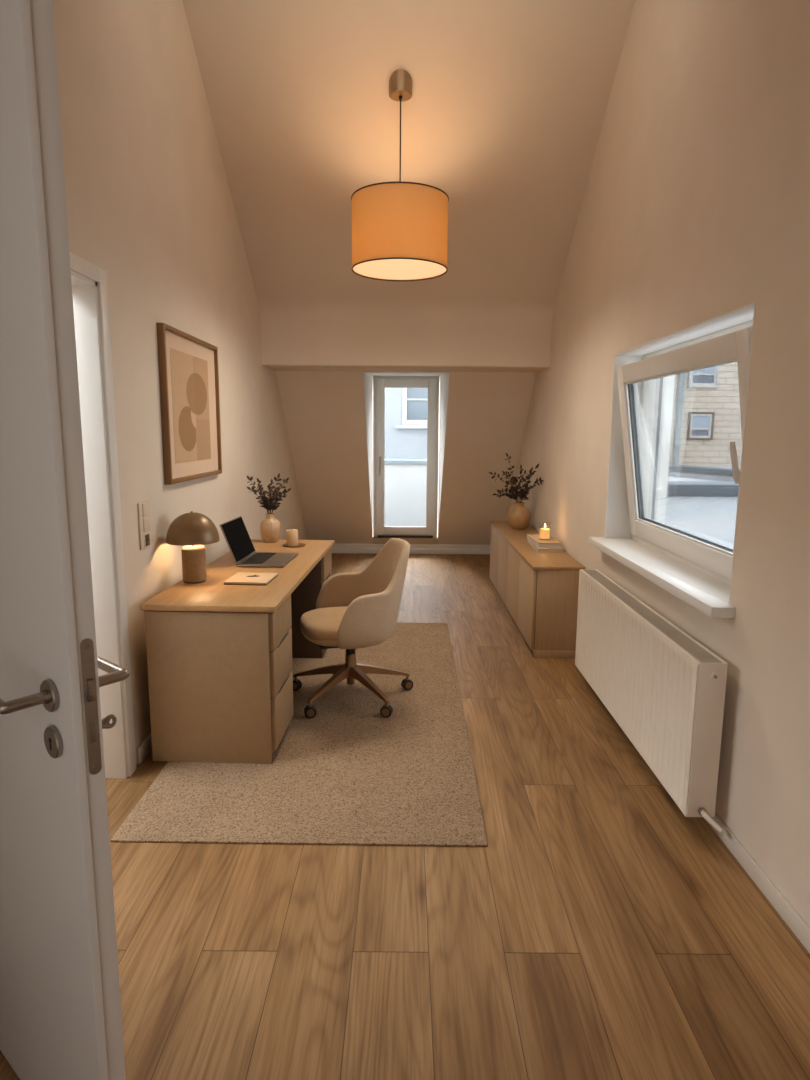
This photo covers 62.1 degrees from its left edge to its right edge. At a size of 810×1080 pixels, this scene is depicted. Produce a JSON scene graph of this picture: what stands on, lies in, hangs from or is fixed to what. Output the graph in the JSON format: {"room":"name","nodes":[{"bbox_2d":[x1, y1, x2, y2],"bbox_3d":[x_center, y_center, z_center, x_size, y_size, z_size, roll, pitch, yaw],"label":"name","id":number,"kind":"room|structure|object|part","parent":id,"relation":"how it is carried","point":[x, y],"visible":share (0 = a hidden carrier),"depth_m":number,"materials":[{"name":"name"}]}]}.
{"room":"home office","nodes":[
{"label":"home office","id":0,"kind":"room"},
{"bbox_2d":[52,0,306,764],"bbox_3d":[-1.232,-1.193,3.279,0.140,4.200,9.750,0,9,0],"label":"wall","id":1,"kind":"structure","parent":0,"point":[149,202],"depth_m":3.14,"materials":[{"name":"paint"}]},
{"bbox_2d":[0,0,129,1079],"bbox_3d":[-0.835,0.177,1.360,0.806,2.092,0.224,8,12,39],"label":"door","id":2,"kind":"structure","parent":1,"relation":"in","point":[61,1015],"depth_m":1.13,"materials":[{"name":"white paint"}]},
{"bbox_3d":[-0.669,0.261,1.140,0.135,0.020,0.082,8,12,39],"label":"lever handle","id":3,"kind":"part","parent":2,"relation":"part of","materials":[{"name":"metal"}]},
{"bbox_3d":[-0.527,0.281,1.130,0.004,0.240,0.021,8,12,39],"label":"lock plate","id":4,"kind":"part","parent":2,"relation":"part of","materials":[{"name":"metal"}]},
{"bbox_3d":[-0.578,0.244,1.248,0.135,0.020,0.082,8,12,39],"label":"lever handle","id":5,"kind":"part","parent":2,"relation":"part of","materials":[{"name":"metal"}]},
{"bbox_2d":[70,252,136,778],"bbox_3d":[-1.238,0.072,2.173,0.166,2.053,1.175,0,9,0],"label":"door frame","id":6,"kind":"structure","parent":1,"relation":"attached to","point":[89,281],"depth_m":2.65,"materials":[{"name":"white paint"}]},
{"bbox_2d":[137,500,151,549],"bbox_3d":[-1.163,-0.068,3.014,0.014,0.206,0.124,0,9,0],"label":"switch panel","id":7,"kind":"object","parent":1,"relation":"attached to","point":[144,520],"visible":1,"depth_m":2.99,"materials":[{"name":"plastic"}]},
{"bbox_2d":[142,502,148,516],"bbox_3d":[-1.158,-0.136,3.007,0.006,0.060,0.068,0,9,0],"label":"rocker switch","id":8,"kind":"object","parent":7,"relation":"attached to","point":[145,505],"depth_m":3.00,"materials":[{"name":"plastic"}]},
{"bbox_2d":[143,517,149,531],"bbox_3d":[-1.159,-0.069,3.018,0.006,0.060,0.068,0,9,0],"label":"rocker switch","id":9,"kind":"object","parent":7,"relation":"attached to","point":[146,520],"depth_m":3.01,"materials":[{"name":"plastic"}]},
{"bbox_2d":[144,532,150,546],"bbox_3d":[-1.160,-0.002,3.028,0.004,0.060,0.068,0,9,0],"label":"socket","id":10,"kind":"object","parent":7,"relation":"attached to","point":[147,535],"depth_m":3.02,"materials":[{"name":"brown plastic"}]},
{"bbox_2d":[137,732,151,763],"bbox_3d":[-1.167,0.534,5.538,0.014,0.075,5.235,0,9,0],"label":"baseboard","id":11,"kind":"structure","parent":1,"relation":"attached to","point":[145,747],"depth_m":3.00,"materials":[{"name":"paint"}]},
{"bbox_2d":[157,323,221,484],"bbox_3d":[-1.147,-0.715,3.659,0.032,0.757,0.920,0,9,0],"label":"framed print","id":12,"kind":"object","parent":1,"relation":"attached to","point":[188,364],"visible":1,"depth_m":3.56,"materials":[{"name":"beige paper"}]},
{"bbox_2d":[0,553,809,1079],"bbox_3d":[-1.339,0.939,3.621,5.675,0.120,9.750,0,9,0],"label":"floor","id":13,"kind":"structure","parent":0,"point":[601,930],"depth_m":1.98,"materials":[{"name":"brown wood"}]},
{"bbox_2d":[110,623,487,846],"bbox_3d":[-0.364,0.856,3.775,1.345,0.009,2.805,0,9,1],"label":"rug","id":14,"kind":"object","parent":13,"relation":"on","point":[348,773],"visible":0.71,"depth_m":2.85,"materials":[{"name":"carpet"}]},
{"bbox_2d":[140,539,333,763],"bbox_3d":[-0.802,0.489,3.762,0.575,0.713,1.765,1,9,2],"label":"desk","id":15,"kind":"object","parent":14,"relation":"on","point":[219,655],"visible":0.79,"depth_m":2.92,"materials":[{"name":"brown wood"}]},
{"bbox_2d":[166,511,219,583],"bbox_3d":[-1.026,0.031,3.262,0.248,0.346,0.248,0,9,0],"label":"table lamp","id":16,"kind":"object","parent":15,"relation":"on","point":[191,531],"visible":1,"depth_m":3.20,"materials":[{"name":"stone"}]},
{"bbox_3d":[-1.026,-0.062,3.247,0.248,0.140,0.248,0,9,0],"label":"lamp shade","id":17,"kind":"part","parent":16,"relation":"part of","materials":[{"name":"beige metal"}]},
{"bbox_2d":[224,572,277,584],"bbox_3d":[-0.758,0.189,3.328,0.208,0.019,0.225,1,9,4],"label":"notebook","id":18,"kind":"object","parent":15,"relation":"on","point":[240,578],"visible":1,"depth_m":3.30,"materials":[{"name":"paper"}]},
{"bbox_2d":[220,516,297,566],"bbox_3d":[-0.815,0.004,3.807,0.343,0.231,0.385,1,9,3],"label":"laptop","id":19,"kind":"object","parent":15,"relation":"on","point":[236,535],"visible":1,"depth_m":3.78,"materials":[{"name":"metal"}]},
{"bbox_3d":[-0.942,-0.005,3.813,0.007,0.232,0.385,-20,7,6],"label":"screen lid","id":20,"kind":"part","parent":19,"relation":"part of","materials":[{"name":"black glass"}]},
{"bbox_2d":[260,513,280,542],"bbox_3d":[-0.894,-0.082,4.470,0.136,0.189,0.136,0,9,0],"label":"vase","id":21,"kind":"object","parent":15,"relation":"on","point":[270,528],"visible":1,"depth_m":4.42,"materials":[{"name":"beige ceramic"}]},
{"bbox_2d":[247,473,290,513],"bbox_3d":[-0.901,-0.247,4.451,0.291,0.391,0.163,2,9,12],"label":"bouquet","id":22,"kind":"object","parent":21,"relation":"in","point":[269,503],"visible":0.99,"depth_m":4.42,"materials":[{"name":"green plant"}]},
{"bbox_3d":[-0.567,0.366,3.064,0.022,0.166,0.380,1,9,2],"label":"drawer","id":23,"kind":"part","parent":15,"relation":"part of","materials":[{"name":"laminate"}]},
{"bbox_3d":[-0.568,0.555,3.095,0.022,0.204,0.380,1,9,2],"label":"drawer","id":24,"kind":"part","parent":15,"relation":"part of","materials":[{"name":"laminate"}]},
{"bbox_3d":[-0.570,0.779,3.131,0.022,0.239,0.380,1,9,2],"label":"drawer","id":25,"kind":"part","parent":15,"relation":"part of","materials":[{"name":"laminate"}]},
{"bbox_2d":[283,543,305,546],"bbox_3d":[-0.713,0.033,4.327,0.146,0.009,0.146,0,9,0],"label":"coaster","id":26,"kind":"object","parent":15,"relation":"on","point":[299,544],"visible":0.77,"depth_m":4.30,"materials":[{"name":"brown wood"}]},
{"bbox_2d":[286,529,297,545],"bbox_3d":[-0.725,-0.019,4.319,0.076,0.103,0.076,0,9,0],"label":"candle","id":27,"kind":"object","parent":26,"relation":"on","point":[291,534],"visible":1,"depth_m":4.29,"materials":[{"name":"wax"}]},
{"bbox_3d":[-0.515,0.150,4.412,0.022,0.166,0.323,1,9,2],"label":"drawer","id":28,"kind":"part","parent":15,"relation":"part of","materials":[{"name":"laminate"}]},
{"bbox_3d":[-0.516,0.339,4.443,0.022,0.204,0.323,1,9,2],"label":"drawer","id":29,"kind":"part","parent":15,"relation":"part of","materials":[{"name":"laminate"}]},
{"bbox_2d":[293,538,412,717],"bbox_3d":[-0.266,0.437,3.648,0.676,0.859,0.705,-3,10,-19],"label":"office chair","id":30,"kind":"object","parent":14,"relation":"on","point":[353,611],"visible":0.99,"depth_m":3.54,"materials":[{"name":"beige fabric"}]},
{"bbox_2d":[300,606,347,645],"bbox_3d":[-0.339,0.458,3.626,0.433,0.105,0.482,-3,10,-19],"label":"seat cushion","id":31,"kind":"object","parent":30,"relation":"on","point":[320,625],"depth_m":3.49,"materials":[{"name":"beige fabric"}]},
{"bbox_3d":[-0.398,0.770,3.540,0.052,0.142,0.324,7,11,34],"label":"leg","id":32,"kind":"part","parent":30,"relation":"part of","materials":[{"name":"brown wood"}]},
{"bbox_3d":[-0.207,0.269,3.641,0.465,0.536,0.592,-3,10,-19],"label":"shell backrest","id":33,"kind":"part","parent":30,"relation":"part of","materials":[{"name":"beige fabric"}]},
{"bbox_3d":[-0.187,0.770,3.547,0.052,0.142,0.324,-7,12,-37],"label":"leg","id":34,"kind":"part","parent":30,"relation":"part of","materials":[{"name":"brown wood"}]},
{"bbox_2d":[489,521,585,657],"bbox_3d":[0.983,0.296,5.436,0.334,0.607,2.229,0,9,0],"label":"sideboard","id":35,"kind":"object","parent":13,"relation":"on","point":[539,590],"visible":0.84,"depth_m":4.39,"materials":[{"name":"brown wood"}]},
{"bbox_3d":[0.835,0.152,6.254,0.020,0.530,0.545,0,9,0],"label":"cabinet door","id":36,"kind":"part","parent":35,"relation":"part of","materials":[{"name":"brown wood"}]},
{"bbox_3d":[0.834,0.239,5.708,0.020,0.530,0.545,0,9,0],"label":"cabinet door","id":37,"kind":"part","parent":35,"relation":"part of","materials":[{"name":"brown wood"}]},
{"bbox_3d":[0.834,0.327,5.162,0.020,0.530,0.545,0,9,0],"label":"cabinet door","id":38,"kind":"part","parent":35,"relation":"part of","materials":[{"name":"brown wood"}]},
{"bbox_2d":[507,502,530,529],"bbox_3d":[1.012,-0.217,5.970,0.208,0.236,0.208,0,9,0],"label":"vase","id":39,"kind":"object","parent":35,"relation":"on","point":[519,516],"visible":1,"depth_m":5.90,"materials":[{"name":"beige ceramic"}]},
{"bbox_2d":[489,453,543,502],"bbox_3d":[1.017,-0.481,5.886,0.510,0.564,0.298,7,11,36],"label":"bouquet","id":40,"kind":"object","parent":39,"relation":"in","point":[523,492],"visible":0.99,"depth_m":5.89,"materials":[{"name":"green plant"}]},
{"bbox_3d":[0.833,0.414,4.616,0.020,0.530,0.545,0,9,0],"label":"cabinet door","id":41,"kind":"part","parent":35,"relation":"part of","materials":[{"name":"brown wood"}]},
{"bbox_3d":[0.985,0.007,5.390,0.334,0.022,2.229,0,9,0],"label":"panel","id":42,"kind":"part","parent":35,"relation":"part of","materials":[{"name":"brown wood"}]},
{"bbox_2d":[527,540,563,552],"bbox_3d":[1.047,0.040,5.036,0.192,0.026,0.470,1,9,1],"label":"book","id":43,"kind":"object","parent":35,"relation":"on","point":[548,550],"visible":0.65,"depth_m":4.81,"materials":[{"name":"beige paper"}]},
{"bbox_2d":[527,534,561,547],"bbox_3d":[1.039,0.005,5.059,0.172,0.036,0.450,0,9,0],"label":"book","id":44,"kind":"object","parent":43,"relation":"on","point":[534,539],"visible":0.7,"depth_m":4.91,"materials":[{"name":"beige paper"}]},
{"bbox_2d":[539,524,549,538],"bbox_3d":[1.040,-0.069,5.006,0.087,0.126,0.087,0,9,0],"label":"candle","id":45,"kind":"object","parent":44,"relation":"on","point":[544,533],"visible":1,"depth_m":4.98,"materials":[{"name":"beige wax"}]},
{"bbox_2d":[276,371,535,544],"bbox_3d":[0.005,-1.148,7.154,2.435,2.900,2.110,0,9,0],"label":"wall","id":46,"kind":"structure","parent":0,"point":[324,411],"depth_m":6.83,"materials":[{"name":"paint"}]},
{"bbox_2d":[373,376,439,537],"bbox_3d":[0.009,-0.962,7.906,0.768,1.885,0.153,0,9,0],"label":"window frame","id":47,"kind":"structure","parent":46,"relation":"in","point":[380,383],"depth_m":7.89,"materials":[{"name":"white plastic"}]},
{"bbox_3d":[-0.292,-0.868,7.874,0.022,0.215,0.060,0,9,0],"label":"handle","id":48,"kind":"part","parent":47,"relation":"part of","materials":[{"name":"metal"}]},
{"bbox_2d":[362,371,450,537],"bbox_3d":[0.009,-0.825,7.033,0.790,1.891,1.750,0,9,0],"label":"trim","id":49,"kind":"structure","parent":46,"relation":"attached to","point":[367,375],"depth_m":7.15,"materials":[{"name":"white paint"}]},
{"bbox_2d":[332,544,489,553],"bbox_3d":[-0.003,0.109,8.116,2.335,0.112,0.028,0,9,0],"label":"baseboard","id":50,"kind":"structure","parent":46,"relation":"attached to","point":[336,548],"depth_m":8.11,"materials":[{"name":"white paint"}]},
{"bbox_2d":[182,0,634,371],"bbox_3d":[0.012,-2.093,2.075,2.435,2.425,7.660,0,9,0],"label":"ceiling","id":51,"kind":"structure","parent":0,"point":[504,114],"depth_m":4.18,"materials":[{"name":"paint"}]},
{"bbox_2d":[351,69,448,280],"bbox_3d":[-0.028,-2.123,3.913,0.570,1.065,0.570,0,9,0],"label":"pendant lamp","id":52,"kind":"object","parent":51,"relation":"hanging from","point":[400,228],"visible":1,"depth_m":3.75,"materials":[{"name":"orange fabric"}]},
{"bbox_2d":[353,259,445,279],"bbox_3d":[-0.032,-1.611,3.995,0.554,0.006,0.554,0,9,0],"label":"diffuser","id":53,"kind":"object","parent":52,"relation":"attached to","point":[376,269],"depth_m":3.98,"materials":[{"name":"white plastic"}]},
{"bbox_3d":[-0.030,-1.795,3.966,0.562,0.392,0.562,0,9,0],"label":"lamp shade","id":54,"kind":"part","parent":52,"relation":"part of","materials":[{"name":"orange fabric"}]},
{"bbox_3d":[-0.027,-2.242,3.894,0.008,0.573,0.008,0,9,0],"label":"cord","id":55,"kind":"part","parent":52,"relation":"part of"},
{"bbox_2d":[507,0,809,926],"bbox_3d":[1.343,-1.175,3.279,0.340,4.200,9.750,0,9,0],"label":"wall","id":56,"kind":"structure","parent":0,"point":[695,206],"depth_m":2.43,"materials":[{"name":"paint"}]},
{"bbox_2d":[575,569,727,832],"bbox_3d":[1.087,0.600,3.139,0.146,0.600,1.688,0,9,0],"label":"radiator","id":57,"kind":"object","parent":56,"relation":"attached to","point":[663,688],"visible":1,"depth_m":2.72,"materials":[{"name":"metal"}]},
{"bbox_2d":[580,569,726,664],"bbox_3d":[1.068,0.305,3.127,0.100,0.014,1.610,0,9,0],"label":"grille","id":58,"kind":"object","parent":57,"relation":"attached to","point":[683,645],"depth_m":2.84,"materials":[{"name":"metal"}]},
{"bbox_3d":[1.065,0.711,2.376,0.100,0.578,0.006,0,9,0],"label":"panel","id":59,"kind":"part","parent":57,"relation":"part of","materials":[{"name":"metal"}]},
{"bbox_2d":[588,302,755,617],"bbox_3d":[1.320,-0.383,3.089,0.475,1.075,1.625,0,9,0],"label":"window","id":60,"kind":"structure","parent":56,"relation":"in","point":[679,399],"depth_m":3.03,"materials":[{"name":"white paint"}]},
{"bbox_3d":[1.199,0.128,3.171,0.240,0.039,1.625,0,9,0],"label":"sill","id":61,"kind":"part","parent":60,"relation":"part of","materials":[{"name":"white paint"}]},
{"bbox_3d":[1.274,-0.386,3.086,0.078,0.942,1.454,-8,9,1],"label":"sash","id":62,"kind":"part","parent":60,"relation":"part of","materials":[{"name":"white plastic"}]},
{"bbox_3d":[1.270,-0.385,3.087,0.006,0.762,1.274,-8,9,1],"label":"glass pane","id":63,"kind":"part","parent":60,"relation":"part of","materials":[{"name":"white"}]},
{"bbox_3d":[1.353,-0.396,3.085,0.070,1.034,1.518,0,9,0],"label":"frame","id":64,"kind":"part","parent":60,"relation":"part of","materials":[{"name":"white plastic"}]},
{"bbox_3d":[1.206,-0.279,2.428,0.061,0.158,0.030,-8,9,1],"label":"handle","id":65,"kind":"part","parent":60,"relation":"part of","materials":[{"name":"white plastic"}]},
{"bbox_2d":[708,812,809,953],"bbox_3d":[1.152,0.867,3.607,0.014,0.062,9.150,0,9,0],"label":"baseboard","id":66,"kind":"structure","parent":56,"relation":"attached to","point":[799,927],"depth_m":2.13,"materials":[{"name":"paint"}]},
{"label":"outside","id":67,"kind":"structure","parent":0,"visible":0},
{"bbox_2d":[385,459,426,525],"bbox_3d":[-0.148,-0.211,8.960,4.700,1.675,1.100,0,9,0],"label":"parapet","id":68,"kind":"object","parent":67,"point":[405,479],"visible":0.09,"depth_m":9.22,"materials":[{"name":"grey metal"}]},
{"bbox_3d":[-0.041,5.870,11.070,60.000,0.200,60.000,0,9,0],"label":"ground","id":69,"kind":"structure","parent":0,"visible":0},
{"bbox_2d":[385,388,427,458],"bbox_3d":[-1.053,0.368,11.859,7.900,8.400,0.500,0,9,0],"label":"house","id":70,"kind":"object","parent":69,"relation":"on","point":[405,408],"visible":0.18,"depth_m":11.36,"materials":[{"name":"white paint"}]}
]}

